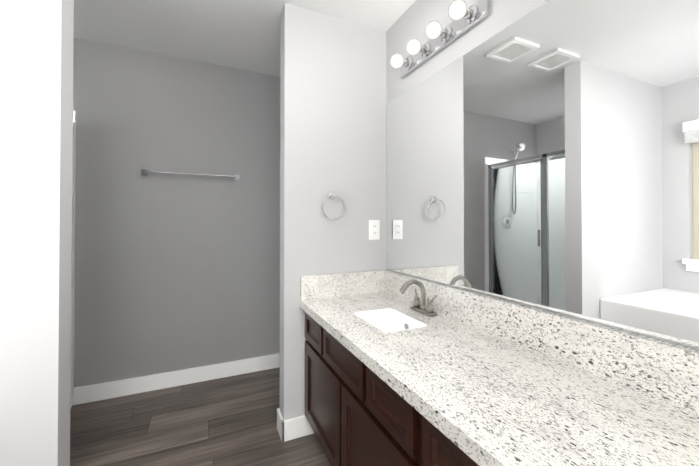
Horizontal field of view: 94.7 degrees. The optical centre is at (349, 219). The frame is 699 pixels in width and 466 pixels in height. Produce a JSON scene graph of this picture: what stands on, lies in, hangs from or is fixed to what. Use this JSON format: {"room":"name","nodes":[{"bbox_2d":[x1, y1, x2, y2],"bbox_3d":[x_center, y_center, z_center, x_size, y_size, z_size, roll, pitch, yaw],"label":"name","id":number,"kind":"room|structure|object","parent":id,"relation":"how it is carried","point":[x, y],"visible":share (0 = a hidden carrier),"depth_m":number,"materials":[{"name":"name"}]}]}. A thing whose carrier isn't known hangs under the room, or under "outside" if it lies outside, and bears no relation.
{"room":"bathroom","nodes":[
{"label":"bathroom","id":0,"kind":"room"},
{"bbox_2d":[0,0,73,465],"bbox_3d":[-1.620,-0.005,0.975,1.195,2.440,0.120,0,-1,-24],"label":"wall","id":1,"kind":"structure","parent":0,"point":[36,96],"depth_m":1.14,"materials":[{"name":"paint"}]},
{"bbox_2d":[73,38,279,387],"bbox_3d":[-1.415,0.009,2.399,2.740,2.440,0.120,0,-1,-24],"label":"wall","id":2,"kind":"structure","parent":0,"point":[174,272],"depth_m":2.38,"materials":[{"name":"paint"}]},
{"bbox_2d":[73,353,279,404],"bbox_3d":[-1.034,1.174,2.486,1.735,0.112,0.015,0,-1,-24],"label":"baseboard","id":3,"kind":"structure","parent":2,"relation":"attached to","point":[107,390],"depth_m":2.35,"materials":[{"name":"white wood"}]},
{"bbox_2d":[142,169,238,179],"bbox_3d":[-1.171,-0.336,2.408,0.664,0.044,0.070,0,-1,-24],"label":"towel rail","id":4,"kind":"object","parent":2,"relation":"attached to","point":[147,172],"visible":1,"depth_m":2.37,"materials":[{"name":"silver metal"}]},
{"bbox_2d":[70,367,330,465],"bbox_3d":[-0.501,1.234,0.362,2.980,0.050,4.564,0,-1,-24],"label":"floor","id":5,"kind":"structure","parent":0,"point":[229,421],"depth_m":1.88,"materials":[{"name":"brown wood"}]},
{"bbox_2d":[70,110,75,408],"bbox_3d":[-2.001,0.152,1.467,0.902,2.135,1.090,0,-1,-24],"label":"shower stall","id":6,"kind":"object","parent":5,"relation":"on","point":[73,250],"visible":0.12,"depth_m":2.11,"materials":[{"name":"white plastic"}]},
{"bbox_2d":[305,314,474,465],"bbox_3d":[0.429,0.850,0.958,0.549,0.730,2.158,0,-1,-24],"label":"bathroom vanity","id":7,"kind":"object","parent":5,"relation":"on","point":[354,418],"depth_m":1.19,"materials":[{"name":"brown wood"}]},
{"bbox_2d":[299,290,698,465],"bbox_3d":[0.422,0.465,0.953,0.572,0.040,2.168,0,-1,-24],"label":"countertop","id":8,"kind":"structure","parent":7,"relation":"on","point":[496,400],"depth_m":0.80,"materials":[{"name":"white stone"}]},
{"bbox_2d":[351,306,430,333],"bbox_3d":[0.176,0.526,1.457,0.218,0.148,0.318,0,-1,-24],"label":"sink","id":9,"kind":"object","parent":8,"relation":"in","point":[386,319],"depth_m":1.59,"materials":[{"name":"white ceramic"}]},
{"bbox_2d":[395,278,438,317],"bbox_3d":[0.309,0.368,1.547,0.164,0.163,0.168,0,-1,-24],"label":"faucet","id":10,"kind":"object","parent":8,"relation":"on","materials":[{"name":"silver metal"}]},
{"bbox_2d":[383,270,698,409],"bbox_3d":[0.669,0.379,1.065,0.030,0.135,2.168,0,-1,-24],"label":"backsplash","id":11,"kind":"structure","parent":8,"relation":"on","point":[670,371],"depth_m":0.95,"materials":[{"name":"white stone"}]},
{"bbox_2d":[74,0,415,76],"bbox_3d":[-0.501,-1.256,0.386,2.980,0.050,4.564,0,-1,-24],"label":"ceiling","id":12,"kind":"structure","parent":0,"point":[242,34],"depth_m":1.99,"materials":[{"name":"paint"}]},
{"bbox_2d":[280,3,386,419],"bbox_3d":[-0.086,0.005,1.983,0.660,2.440,0.115,0,-1,-24],"label":"wall","id":13,"kind":"structure","parent":0,"point":[333,124],"depth_m":1.90,"materials":[{"name":"paint"}]},
{"bbox_2d":[277,408,313,441],"bbox_3d":[-0.093,1.169,1.968,0.675,0.112,0.145,0,-1,-24],"label":"baseboard","id":14,"kind":"structure","parent":13,"relation":"attached to","point":[293,428],"depth_m":1.80,"materials":[{"name":"white wood"}]},
{"bbox_2d":[322,192,345,219],"bbox_3d":[-0.096,-0.081,1.886,0.149,0.168,0.054,0,-1,-24],"label":"towel ring","id":15,"kind":"object","parent":13,"relation":"attached to","point":[331,195],"visible":0.96,"depth_m":1.88,"materials":[{"name":"silver metal"}]},
{"bbox_2d":[299,270,382,301],"bbox_3d":[-0.030,0.387,1.923,0.538,0.135,0.030,0,-1,-24],"label":"backsplash","id":16,"kind":"structure","parent":13,"relation":"attached to","point":[362,282],"depth_m":1.90,"materials":[{"name":"white stone"}]},
{"bbox_2d":[369,220,379,239],"bbox_3d":[0.157,0.065,2.023,0.076,0.124,0.009,0,-1,-24],"label":"outlet","id":17,"kind":"object","parent":13,"relation":"attached to","point":[374,229],"visible":1,"depth_m":2.02,"materials":[{"name":"white plastic"}]},
{"bbox_2d":[390,0,488,77],"bbox_3d":[0.384,-0.879,1.581,0.138,0.084,0.630,0,-1,-24],"label":"vanity light","id":18,"kind":"object","parent":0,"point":[463,17],"visible":0.98,"depth_m":1.49,"materials":[{"name":"white glass"}]},
{"bbox_2d":[386,0,698,346],"bbox_3d":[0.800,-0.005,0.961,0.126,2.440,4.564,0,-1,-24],"label":"mirror","id":19,"kind":"object","parent":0,"point":[545,155],"depth_m":1.06,"materials":[{"name":"white mirror"}]},
{"bbox_2d":[386,269,698,350],"bbox_3d":[0.681,0.308,1.071,0.008,0.008,2.148,0,-1,-24],"label":"rail","id":20,"kind":"object","parent":19,"relation":"attached to","point":[630,331],"visible":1,"depth_m":1.00,"materials":[{"name":"silver metal"}]}
]}

